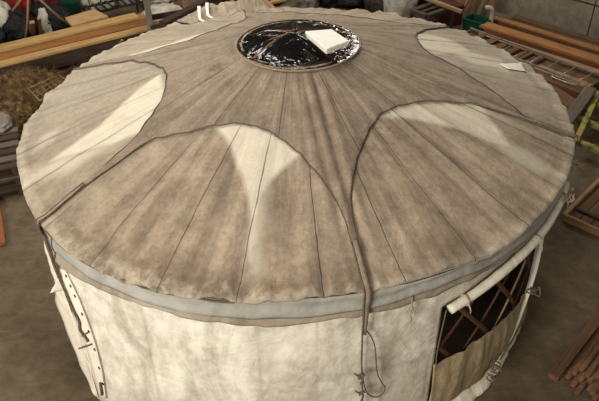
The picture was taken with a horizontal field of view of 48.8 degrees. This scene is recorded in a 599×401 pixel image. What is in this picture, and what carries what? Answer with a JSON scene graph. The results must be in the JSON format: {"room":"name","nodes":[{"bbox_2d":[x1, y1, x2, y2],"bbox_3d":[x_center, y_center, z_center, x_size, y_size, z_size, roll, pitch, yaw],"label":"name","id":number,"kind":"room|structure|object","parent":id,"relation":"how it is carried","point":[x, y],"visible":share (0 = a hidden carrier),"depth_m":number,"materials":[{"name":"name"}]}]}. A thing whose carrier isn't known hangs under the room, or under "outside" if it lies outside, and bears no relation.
{"room":"storage warehouse","nodes":[
{"label":"storage warehouse","id":0,"kind":"room"},
{"bbox_2d":[0,0,598,400],"bbox_3d":[-2.223,1.192,7.333,20.300,0.200,22.800,-31,46,-33],"label":"floor","id":1,"kind":"structure","parent":0,"point":[39,361],"depth_m":7.05,"materials":[{"name":"concrete"}]},
{"bbox_2d":[0,203,5,245],"bbox_3d":[-3.844,0.267,8.384,0.140,0.050,1.002,-16,40,-18],"label":"board","id":2,"kind":"object","parent":1,"relation":"on","point":[2,232],"visible":1,"depth_m":8.18,"materials":[{"name":"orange wood"}]},
{"bbox_2d":[0,27,8,43],"bbox_3d":[-5.937,-3.195,12.735,0.552,0.374,0.519,-1,37,0],"label":"bag","id":3,"kind":"object","parent":1,"relation":"on","point":[3,39],"visible":0.88,"depth_m":12.69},
{"bbox_2d":[0,0,10,27],"bbox_3d":[-5.835,-3.561,12.922,0.584,0.727,0.528,-1,37,0],"label":"sack","id":4,"kind":"object","parent":1,"relation":"on","point":[4,7],"visible":0.31,"depth_m":12.75,"materials":[{"name":"white fabric"}]},
{"bbox_2d":[0,171,22,198],"bbox_3d":[-4.344,-0.329,9.104,1.100,0.151,1.066,-13,39,-15],"label":"pallet","id":5,"kind":"object","parent":1,"relation":"on","point":[19,191],"visible":0.04,"depth_m":8.84,"materials":[{"name":"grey wood"}]},
{"bbox_2d":[0,139,20,188],"bbox_3d":[-4.347,-0.452,9.010,1.100,0.151,1.066,-13,39,-15],"label":"pallet","id":6,"kind":"object","parent":5,"relation":"on","point":[17,181],"visible":0.09,"depth_m":8.76,"materials":[{"name":"brown wood"}]},
{"bbox_2d":[0,127,20,178],"bbox_3d":[-4.349,-0.575,8.916,1.100,0.151,1.066,-13,39,-15],"label":"pallet","id":7,"kind":"object","parent":6,"relation":"on","point":[12,140],"visible":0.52,"depth_m":8.90,"materials":[{"name":"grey wood"}]},
{"bbox_2d":[0,112,11,132],"bbox_3d":[-4.258,-1.101,9.322,0.373,0.179,0.490,-1,37,0],"label":"cloth","id":8,"kind":"object","parent":7,"relation":"on","point":[5,119],"visible":1,"depth_m":9.29,"materials":[{"name":"beige fabric"}]},
{"bbox_2d":[1,0,30,12],"bbox_3d":[-5.979,-4.071,13.719,0.749,0.578,0.672,15,40,20],"label":"cloth","id":9,"kind":"object","parent":1,"relation":"on","point":[23,4],"visible":0.19,"depth_m":13.49,"materials":[{"name":"red fabric"}]},
{"bbox_2d":[2,8,38,40],"bbox_3d":[-5.521,-3.463,12.923,0.766,0.557,0.650,-1,37,0],"label":"bag","id":10,"kind":"object","parent":1,"relation":"on","point":[15,25],"visible":0.68,"depth_m":12.76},
{"bbox_2d":[29,20,34,35],"bbox_3d":[-5.102,-3.269,12.603,0.090,0.663,0.958,-18,40,-21],"label":"post","id":11,"kind":"object","parent":1,"relation":"on","point":[32,22],"visible":0.91,"depth_m":12.38,"materials":[{"name":"orange wood"}]},
{"bbox_2d":[0,63,64,135],"bbox_3d":[-4.710,-1.763,10.661,1.716,0.562,2.355,-1,37,0],"label":"straw","id":12,"kind":"object","parent":1,"relation":"on","point":[16,101],"visible":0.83,"depth_m":10.44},
{"bbox_2d":[27,74,65,100],"bbox_3d":[-3.899,-1.761,10.297,0.464,0.050,0.686,24,44,30],"label":"grid","id":13,"kind":"object","parent":12,"relation":"on","point":[58,74],"visible":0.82,"depth_m":10.32,"materials":[{"name":"beige wood"}]},
{"bbox_2d":[26,0,50,16],"bbox_3d":[-5.309,-3.899,13.595,0.598,0.429,0.597,25,44,30],"label":"bag","id":14,"kind":"object","parent":1,"relation":"on","point":[33,7],"visible":0.27,"depth_m":13.46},
{"bbox_2d":[37,17,42,34],"bbox_3d":[-4.979,-3.333,12.666,0.060,0.672,0.842,-17,40,-20],"label":"post","id":15,"kind":"object","parent":1,"relation":"on","point":[38,18],"visible":0.94,"depth_m":12.52,"materials":[{"name":"beige wood"}]},
{"bbox_2d":[11,0,70,37],"bbox_3d":[-5.515,-3.711,12.743,1.764,1.208,1.121,6,38,9],"label":"tripod","id":16,"kind":"object","parent":1,"relation":"on","point":[19,1],"visible":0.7,"depth_m":12.47,"materials":[{"name":"beige wood"}]},
{"bbox_2d":[31,0,58,3],"bbox_3d":[-5.463,-4.344,14.090,0.854,0.542,0.682,-1,37,0],"label":"cloth","id":17,"kind":"object","parent":1,"relation":"on","point":[50,1],"visible":0.08,"depth_m":13.98,"materials":[{"name":"red fabric"}]},
{"bbox_2d":[38,7,51,33],"bbox_3d":[-5.040,-3.567,13.059,0.264,0.540,0.253,-1,37,0],"label":"rag","id":18,"kind":"object","parent":1,"relation":"on","point":[46,28],"visible":0.73,"depth_m":12.98,"materials":[{"name":"white fabric"}]},
{"bbox_2d":[34,2,71,31],"bbox_3d":[-4.956,-3.716,13.273,0.760,0.514,0.701,-1,37,0],"label":"bag","id":19,"kind":"object","parent":1,"relation":"on","point":[58,8],"visible":0.61,"depth_m":13.08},
{"bbox_2d":[59,0,80,14],"bbox_3d":[-4.853,-4.327,13.803,0.424,0.840,0.424,-1,37,0],"label":"barrel","id":20,"kind":"object","parent":1,"relation":"on","point":[74,6],"visible":0.63,"depth_m":13.81,"materials":[{"name":"green plastic"}]},
{"bbox_2d":[58,60,88,81],"bbox_3d":[-3.804,-2.295,11.595,1.001,0.248,1.345,-4,37,-4],"label":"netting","id":21,"kind":"object","parent":1,"relation":"on","point":[71,69],"visible":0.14,"depth_m":11.53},
{"bbox_2d":[82,55,89,62],"bbox_3d":[-3.889,-2.564,11.994,0.120,0.180,0.100,-22,42,-25],"label":"block","id":22,"kind":"object","parent":1,"relation":"on","point":[86,57],"visible":0.52,"depth_m":11.94,"materials":[{"name":"brown wood"}]},
{"bbox_2d":[80,0,117,10],"bbox_3d":[-4.282,-4.423,14.036,0.715,0.689,0.694,-31,46,-33],"label":"sack","id":23,"kind":"object","parent":1,"relation":"on","point":[83,2],"visible":0.43,"depth_m":13.97,"materials":[{"name":"fabric"}]},
{"bbox_2d":[84,0,144,11],"bbox_3d":[-3.755,-3.909,13.607,1.200,0.370,0.440,-22,42,-25],"label":"rack","id":24,"kind":"object","parent":1,"relation":"on","point":[136,3],"visible":0.71,"depth_m":13.44,"materials":[{"name":"black metal"}]},
{"bbox_2d":[117,0,137,5],"bbox_3d":[-3.732,-4.586,14.232,0.644,0.689,0.567,-1,37,0],"label":"sack","id":25,"kind":"object","parent":1,"relation":"on","point":[126,1],"visible":0.31,"depth_m":14.25,"materials":[{"name":"fabric"}]},
{"bbox_2d":[140,0,173,4],"bbox_3d":[-3.104,-4.489,14.297,0.830,0.433,0.628,-1,37,0],"label":"plastic sheet","id":26,"kind":"object","parent":1,"relation":"on","point":[156,1],"visible":0.46,"depth_m":14.14,"materials":[{"name":"white plastic"}]},
{"bbox_2d":[139,2,182,22],"bbox_3d":[-2.668,-3.893,13.583,1.283,0.331,0.847,-1,37,0],"label":"plastic sheet","id":27,"kind":"object","parent":1,"relation":"on","point":[163,7],"visible":0.2,"depth_m":13.40,"materials":[{"name":"white plastic"}]},
{"bbox_2d":[173,0,197,6],"bbox_3d":[-2.173,-4.140,13.621,0.500,0.050,0.758,18,41,24],"label":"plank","id":28,"kind":"object","parent":27,"relation":"on","point":[179,2],"visible":0.34,"depth_m":13.45,"materials":[{"name":"brown wood"}]},
{"bbox_2d":[142,0,188,30],"bbox_3d":[-2.460,-3.429,12.396,0.858,0.984,0.918,-11,38,-12],"label":"trestle","id":29,"kind":"object","parent":1,"relation":"on","point":[150,17],"visible":0.39,"depth_m":12.12,"materials":[{"name":"grey wood"}]},
{"bbox_2d":[269,0,286,4],"bbox_3d":[-0.536,-3.866,12.889,0.585,0.099,0.100,-14,39,-16],"label":"board","id":30,"kind":"object","parent":1,"relation":"on","point":[272,2],"visible":0.42,"depth_m":12.88,"materials":[{"name":"yellow wood"}]},
{"bbox_2d":[263,0,275,7],"bbox_3d":[-0.607,-3.788,12.689,0.080,0.118,0.474,-21,41,-24],"label":"board","id":31,"kind":"object","parent":30,"relation":"on","point":[267,2],"visible":0.58,"depth_m":12.62,"materials":[{"name":"beige wood"}]},
{"bbox_2d":[16,0,578,400],"bbox_3d":[-0.018,-0.541,7.184,5.390,2.814,5.637,-1,37,0],"label":"yurt","id":32,"kind":"object","parent":1,"relation":"on","point":[229,206],"visible":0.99,"depth_m":5.42,"materials":[{"name":"fabric"}]},
{"bbox_2d":[305,29,348,53],"bbox_3d":[0.269,-1.446,5.973,0.274,0.083,0.476,-15,39,-17],"label":"lid","id":33,"kind":"object","parent":32,"relation":"on","point":[328,41],"visible":1,"depth_m":5.93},
{"bbox_2d":[447,181,569,313],"bbox_3d":[1.824,0.377,5.456,0.223,0.340,1.788,30,47,34],"label":"rolled blind","id":34,"kind":"object","parent":32,"relation":"hanging from","point":[462,290],"depth_m":5.19,"materials":[{"name":"white fabric"}]},
{"bbox_2d":[500,63,526,71],"bbox_3d":[2.353,-1.436,7.122,0.374,0.117,0.198,-24,43,-27],"label":"scrap","id":35,"kind":"object","parent":32,"relation":"on","point":[514,66],"visible":1,"depth_m":7.13,"materials":[{"name":"white fabric"}]},
{"bbox_2d":[296,0,319,7],"bbox_3d":[0.167,-4.382,13.899,0.537,0.619,0.669,10,39,15],"label":"bundle","id":36,"kind":"object","parent":1,"relation":"on","point":[301,3],"visible":0.8,"depth_m":13.79,"materials":[{"name":"grey fabric"}]},
{"bbox_2d":[319,0,337,8],"bbox_3d":[0.653,-4.386,14.006,0.489,0.477,0.687,-1,37,0],"label":"sack","id":37,"kind":"object","parent":1,"relation":"on","point":[328,4],"visible":0.88,"depth_m":13.88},
{"bbox_2d":[338,0,364,8],"bbox_3d":[1.133,-4.423,13.997,0.956,0.529,0.817,-1,37,0],"label":"sack","id":38,"kind":"object","parent":1,"relation":"on","point":[346,4],"visible":0.77,"depth_m":13.81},
{"bbox_2d":[363,0,383,12],"bbox_3d":[1.627,-4.104,13.560,0.626,0.531,0.630,27,46,32],"label":"bundle","id":39,"kind":"object","parent":1,"relation":"on","point":[372,6],"visible":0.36,"depth_m":13.37,"materials":[{"name":"fabric"}]},
{"bbox_2d":[383,0,417,17],"bbox_3d":[2.038,-4.086,13.150,0.718,0.984,0.706,-1,37,0],"label":"sack","id":40,"kind":"object","parent":1,"relation":"on","point":[402,7],"visible":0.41,"depth_m":13.02,"materials":[{"name":"beige fabric"}]},
{"bbox_2d":[417,0,428,5],"bbox_3d":[2.662,-4.181,13.903,0.607,0.180,0.180,15,40,20],"label":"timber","id":41,"kind":"object","parent":1,"relation":"on","point":[422,2],"visible":0.1,"depth_m":13.86,"materials":[{"name":"brown wood"}]},
{"bbox_2d":[409,0,454,28],"bbox_3d":[2.468,-3.309,12.392,0.815,0.650,0.453,-26,44,-29],"label":"frame","id":42,"kind":"object","parent":1,"relation":"on","point":[419,10],"visible":0.47,"depth_m":12.18,"materials":[{"name":"brown wood"}]},
{"bbox_2d":[425,0,462,13],"bbox_3d":[2.643,-3.596,12.137,0.783,0.148,0.070,25,45,31],"label":"pole","id":43,"kind":"object","parent":42,"relation":"on","point":[439,3],"visible":1,"depth_m":12.08,"materials":[{"name":"beige wood"}]},
{"bbox_2d":[427,0,464,25],"bbox_3d":[2.868,-3.691,13.088,0.630,0.400,0.430,-17,40,-20],"label":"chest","id":44,"kind":"object","parent":1,"relation":"on","point":[443,18],"visible":0.32,"depth_m":12.97,"materials":[{"name":"brown wood"}]},
{"bbox_2d":[467,0,474,14],"bbox_3d":[3.484,-4.154,12.841,0.390,1.385,0.040,-9,38,-10],"label":"stick","id":45,"kind":"object","parent":1,"relation":"on","point":[473,1],"visible":0.55,"depth_m":13.05,"materials":[{"name":"orange wood"}]},
{"bbox_2d":[462,13,490,32],"bbox_3d":[3.377,-3.310,12.609,0.360,0.355,0.460,-31,46,-33],"label":"bin","id":46,"kind":"object","parent":1,"relation":"on","point":[473,20],"visible":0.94,"depth_m":12.56,"materials":[{"name":"green plastic"}]},
{"bbox_2d":[475,0,479,13],"bbox_3d":[3.543,-4.345,12.856,0.064,1.656,0.101,9,39,14],"label":"stick","id":47,"kind":"object","parent":1,"relation":"on","point":[477,1],"visible":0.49,"depth_m":13.18,"materials":[{"name":"beige wood"}]},
{"bbox_2d":[477,0,485,14],"bbox_3d":[3.667,-4.121,12.712,0.454,1.481,0.032,0,37,1],"label":"stick","id":48,"kind":"object","parent":1,"relation":"on","point":[483,1],"visible":0.53,"depth_m":12.95,"materials":[{"name":"beige wood"}]},
{"bbox_2d":[485,5,494,22],"bbox_3d":[3.573,-3.387,12.479,0.191,0.627,0.093,-1,37,0],"label":"pipe","id":49,"kind":"object","parent":1,"relation":"on","point":[491,9],"visible":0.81,"depth_m":12.33,"materials":[{"name":"white plastic"}]},
{"bbox_2d":[468,31,598,105],"bbox_3d":[3.681,-2.196,11.099,0.690,0.400,2.613,-28,45,-30],"label":"crate","id":50,"kind":"object","parent":1,"relation":"on","point":[574,91],"visible":0.35,"depth_m":10.51,"materials":[{"name":"brown wood"}]},
{"bbox_2d":[486,38,496,44],"bbox_3d":[3.231,-2.717,11.437,0.500,0.035,0.120,-28,45,-30],"label":"board","id":51,"kind":"object","parent":50,"relation":"on","point":[491,39],"visible":0.41,"depth_m":11.50,"materials":[{"name":"brown wood"}]},
{"bbox_2d":[496,42,508,48],"bbox_3d":[3.387,-2.608,11.290,0.500,0.035,0.120,-28,45,-30],"label":"board","id":52,"kind":"object","parent":50,"relation":"on","point":[502,45],"visible":0.4,"depth_m":11.33,"materials":[{"name":"brown wood"}]},
{"bbox_2d":[506,46,520,54],"bbox_3d":[3.542,-2.500,11.143,0.500,0.035,0.120,-28,45,-30],"label":"board","id":53,"kind":"object","parent":50,"relation":"on","point":[515,49],"visible":0.58,"depth_m":11.17,"materials":[{"name":"brown wood"}]},
{"bbox_2d":[516,51,532,59],"bbox_3d":[3.698,-2.392,10.996,0.500,0.035,0.120,-28,45,-30],"label":"board","id":54,"kind":"object","parent":50,"relation":"on","point":[526,54],"visible":0.7,"depth_m":11.00,"materials":[{"name":"brown wood"}]},
{"bbox_2d":[527,55,545,63],"bbox_3d":[3.854,-2.283,10.849,0.500,0.035,0.120,-28,45,-30],"label":"board","id":55,"kind":"object","parent":50,"relation":"on","point":[541,58],"visible":0.59,"depth_m":10.87,"materials":[{"name":"brown wood"}]},
{"bbox_2d":[548,310,598,381],"bbox_3d":[3.140,1.218,6.898,0.100,0.070,2.100,29,47,34],"label":"plank","id":56,"kind":"object","parent":1,"relation":"on","point":[589,330],"visible":1,"depth_m":6.53,"materials":[{"name":"brown wood"}]},
{"bbox_2d":[569,373,580,388],"bbox_3d":[3.258,1.307,6.792,0.058,0.058,1.990,29,47,34],"label":"pole","id":57,"kind":"object","parent":1,"relation":"on","point":[574,382],"visible":0.36,"depth_m":6.24,"materials":[{"name":"brown wood"}]},
{"bbox_2d":[577,352,598,382],"bbox_3d":[3.309,1.259,6.775,0.054,0.052,1.954,29,47,34],"label":"pole","id":58,"kind":"object","parent":57,"relation":"on","point":[580,379],"visible":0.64,"depth_m":6.26,"materials":[{"name":"brown wood"}]},
{"bbox_2d":[584,355,598,378],"bbox_3d":[3.310,1.245,6.708,0.053,0.056,1.803,29,47,34],"label":"pole","id":59,"kind":"object","parent":58,"relation":"on","point":[593,366],"visible":1,"depth_m":6.25,"materials":[{"name":"brown wood"}]},
{"bbox_2d":[561,178,598,236],"bbox_3d":[4.210,0.100,8.299,1.195,0.100,1.545,29,47,34],"label":"crate","id":60,"kind":"object","parent":1,"relation":"on","point":[583,213],"visible":1,"depth_m":8.26,"materials":[{"name":"brown wood"}]},
{"bbox_2d":[573,378,586,395],"bbox_3d":[3.297,1.337,6.752,0.054,0.057,2.080,29,47,34],"label":"pole","id":61,"kind":"object","parent":1,"relation":"on","point":[580,387],"visible":0.51,"depth_m":6.19,"materials":[{"name":"brown wood"}]},
{"bbox_2d":[586,365,598,384],"bbox_3d":[3.375,1.279,6.747,0.056,0.052,1.907,29,47,34],"label":"pole","id":62,"kind":"object","parent":61,"relation":"on","point":[591,379],"visible":0.71,"depth_m":6.22,"materials":[{"name":"brown wood"}]},
{"bbox_2d":[564,332,598,380],"bbox_3d":[3.206,1.270,6.844,0.058,0.054,1.904,29,47,34],"label":"pole","id":63,"kind":"object","parent":1,"relation":"on","point":[568,375],"visible":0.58,"depth_m":6.40,"materials":[{"name":"brown wood"}]},
{"bbox_2d":[571,335,598,375],"bbox_3d":[3.243,1.229,6.810,0.053,0.060,1.856,29,47,34],"label":"pole","id":64,"kind":"object","parent":63,"relation":"on","point":[574,371],"visible":0.73,"depth_m":6.41,"materials":[{"name":"brown wood"}]},
{"bbox_2d":[577,342,598,372],"bbox_3d":[3.272,1.208,6.761,0.058,0.052,1.796,29,47,34],"label":"pole","id":65,"kind":"object","parent":64,"relation":"on","point":[589,358],"visible":1,"depth_m":6.33,"materials":[{"name":"brown wood"}]},
{"bbox_2d":[574,90,598,153],"bbox_3d":[4.315,-0.995,9.524,0.798,0.375,1.864,12,39,17],"label":"frame","id":66,"kind":"object","parent":1,"relation":"on","point":[585,121],"visible":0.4,"depth_m":9.43,"materials":[{"name":"yellow paint"}]},
{"bbox_2d":[552,85,587,111],"bbox_3d":[4.019,-1.540,9.997,0.260,0.031,0.821,-13,39,-15],"label":"board","id":67,"kind":"object","parent":66,"relation":"on","point":[566,99],"visible":0.53,"depth_m":9.97,"materials":[{"name":"brown wood"}]},
{"bbox_2d":[567,86,596,123],"bbox_3d":[4.111,-1.415,9.709,0.183,0.135,1.028,24,44,29],"label":"board","id":68,"kind":"object","parent":66,"relation":"on","point":[587,92],"visible":0.84,"depth_m":9.71,"materials":[{"name":"grey wood"}]},
{"bbox_2d":[586,380,597,392],"bbox_3d":[3.374,1.346,6.739,0.054,0.056,1.936,29,47,34],"label":"pole","id":69,"kind":"object","parent":1,"relation":"on","point":[589,387],"visible":0.57,"depth_m":6.21,"materials":[{"name":"brown wood"}]},
{"bbox_2d":[591,391,598,400],"bbox_3d":[3.375,1.421,6.643,0.054,0.052,1.874,29,47,34],"label":"pole","id":70,"kind":"object","parent":1,"relation":"on","point":[594,398],"visible":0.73,"depth_m":6.12,"materials":[{"name":"brown wood"}]},
{"bbox_2d":[588,380,598,396],"bbox_3d":[3.393,1.335,6.672,0.057,0.052,2.032,29,47,34],"label":"pole","id":71,"kind":"object","parent":70,"relation":"on","point":[593,391],"visible":1,"depth_m":6.11,"materials":[{"name":"brown wood"}]},
{"bbox_2d":[594,370,598,379],"bbox_3d":[3.399,1.254,6.694,0.054,0.055,1.802,29,47,34],"label":"pole","id":72,"kind":"object","parent":71,"relation":"on","point":[596,377],"visible":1,"depth_m":6.18,"materials":[{"name":"brown wood"}]},
{"bbox_3d":[3.596,-3.181,12.659,1.220,0.078,0.080,-31,47,-33],"label":"bearer","id":73,"kind":"object","parent":1,"relation":"on","visible":0},
{"bbox_2d":[495,12,598,45],"bbox_3d":[5.235,-2.676,11.681,0.162,0.240,4.150,-31,46,-33],"label":"plank","id":74,"kind":"object","parent":73,"relation":"on","point":[498,14],"visible":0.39,"depth_m":12.21,"materials":[{"name":"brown wood"}]},
{"bbox_2d":[512,15,598,43],"bbox_3d":[4.896,-3.006,11.894,0.141,0.039,2.350,-31,46,-33],"label":"plank","id":75,"kind":"object","parent":74,"relation":"on","point":[516,17],"visible":1,"depth_m":12.03,"materials":[{"name":"brown wood"}]},
{"bbox_3d":[-2.269,-2.803,11.853,0.180,0.678,0.140,-1,37,0],"label":"block","id":76,"kind":"object","parent":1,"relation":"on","visible":0},
{"bbox_2d":[159,0,221,27],"bbox_3d":[-1.848,-3.589,12.195,0.161,0.140,2.051,19,42,25],"label":"timber","id":77,"kind":"object","parent":76,"relation":"on","point":[172,18],"visible":0.67,"depth_m":11.82,"materials":[{"name":"brown wood"}]},
{"bbox_3d":[4.578,-2.591,11.854,1.220,0.078,0.080,-31,46,-33],"label":"bearer","id":78,"kind":"object","parent":1,"relation":"on","visible":0},
{"bbox_2d":[493,20,598,54],"bbox_3d":[5.233,-2.492,11.465,0.161,0.209,4.350,-31,46,-33],"label":"plank","id":79,"kind":"object","parent":78,"relation":"on","point":[494,21],"visible":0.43,"depth_m":11.94,"materials":[{"name":"brown wood"}]},
{"bbox_2d":[494,16,598,51],"bbox_3d":[5.178,-2.621,11.434,0.160,0.033,4.300,-31,47,-33],"label":"plank","id":80,"kind":"object","parent":79,"relation":"on","point":[496,18],"visible":0.89,"depth_m":11.96,"materials":[{"name":"orange wood"}]},
{"bbox_3d":[4.855,-2.101,11.029,0.151,0.131,4.250,-31,46,-33],"label":"plank","id":81,"kind":"object","parent":78,"relation":"on","visible":0},
{"bbox_2d":[479,33,598,75],"bbox_3d":[4.864,-2.163,10.968,0.161,0.041,4.420,-31,46,-33],"label":"plank","id":82,"kind":"object","parent":81,"relation":"on","point":[552,55],"visible":0.37,"depth_m":11.27,"materials":[{"name":"beige wood"}]},
{"bbox_3d":[5.560,-2.002,11.049,1.220,0.078,0.080,-31,47,-33],"label":"bearer","id":83,"kind":"object","parent":1,"relation":"on","visible":0},
{"bbox_2d":[483,29,598,68],"bbox_3d":[5.000,-2.248,11.142,0.241,0.221,4.300,-31,46,-33],"label":"plank","id":84,"kind":"object","parent":83,"relation":"on","point":[593,65],"visible":0.3,"depth_m":11.57,"materials":[{"name":"red wood"}]},
{"bbox_2d":[479,22,598,64],"bbox_3d":[5.004,-2.351,11.054,0.261,0.050,4.480,-31,46,-33],"label":"plank","id":85,"kind":"object","parent":84,"relation":"on","point":[570,51],"visible":1,"depth_m":11.60,"materials":[{"name":"orange wood"}]},
{"bbox_3d":[-3.485,-2.747,12.222,0.120,0.180,0.100,-22,42,-25],"label":"block","id":86,"kind":"object","parent":1,"relation":"on","visible":0},
{"bbox_2d":[0,24,147,76],"bbox_3d":[-4.332,-2.616,11.895,3.514,0.255,0.464,-22,42,-25],"label":"timber","id":87,"kind":"object","parent":86,"relation":"on","point":[74,56],"visible":0.44,"depth_m":11.77,"materials":[{"name":"brown wood"}]},
{"bbox_2d":[0,14,146,59],"bbox_3d":[-4.425,-2.863,11.843,3.484,0.138,0.259,-22,42,-25],"label":"timber","id":88,"kind":"object","parent":87,"relation":"on","point":[142,21],"visible":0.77,"depth_m":11.90,"materials":[{"name":"orange wood"}]},
{"bbox_2d":[0,13,139,51],"bbox_3d":[-4.393,-2.950,11.804,3.164,0.050,0.282,-22,42,-25],"label":"timber","id":89,"kind":"object","parent":88,"relation":"on","point":[20,43],"visible":1,"depth_m":11.87,"materials":[{"name":"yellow wood"}]},
{"bbox_2d":[0,22,158,67],"bbox_3d":[-4.064,-2.765,11.835,3.814,0.045,0.227,-22,42,-25],"label":"timber","id":90,"kind":"object","parent":87,"relation":"on","point":[51,51],"visible":0.84,"depth_m":11.81,"materials":[{"name":"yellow wood"}]},
{"bbox_2d":[456,0,598,38],"bbox_3d":[4.768,-5.069,11.453,0.250,4.500,22.000,-31,46,-33],"label":"wall","id":91,"kind":"structure","parent":0,"point":[574,16],"depth_m":12.39,"materials":[{"name":"concrete"}]},
{"bbox_2d":[573,0,598,6],"bbox_3d":[4.707,-3.839,12.279,0.017,0.030,21.000,-31,47,-33],"label":"trim","id":92,"kind":"structure","parent":91,"relation":"attached to","point":[573,0],"depth_m":11.89,"materials":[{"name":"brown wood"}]},
{"bbox_2d":[587,0,596,35],"bbox_3d":[5.256,-4.597,10.967,0.012,4.280,0.030,-1,37,0],"label":"trim","id":93,"kind":"structure","parent":91,"relation":"attached to","point":[596,0],"depth_m":11.94,"materials":[{"name":"brown wood"}]},
{"bbox_3d":[-4.072,-3.266,12.711,0.500,0.445,0.350,-20,41,-23],"label":"box","id":94,"kind":"object","parent":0,"visible":0},
{"bbox_2d":[65,9,107,26],"bbox_3d":[-4.087,-3.468,12.560,0.724,0.050,0.516,-27,44,-29],"label":"cardboard","id":95,"kind":"object","parent":94,"relation":"on","point":[93,15],"visible":0.86,"depth_m":12.52,"materials":[{"name":"brown cardboard"}]},
{"bbox_3d":[3.076,-2.825,11.585,0.500,0.035,0.120,-28,45,-30],"label":"board","id":96,"kind":"object","parent":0,"visible":0},
{"bbox_2d":[467,27,595,84],"bbox_3d":[3.656,-2.426,10.979,0.552,0.062,2.456,-28,45,-30],"label":"ladder","id":97,"kind":"object","parent":96,"relation":"on","point":[471,28],"visible":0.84,"depth_m":10.71,"materials":[{"name":"metal"}]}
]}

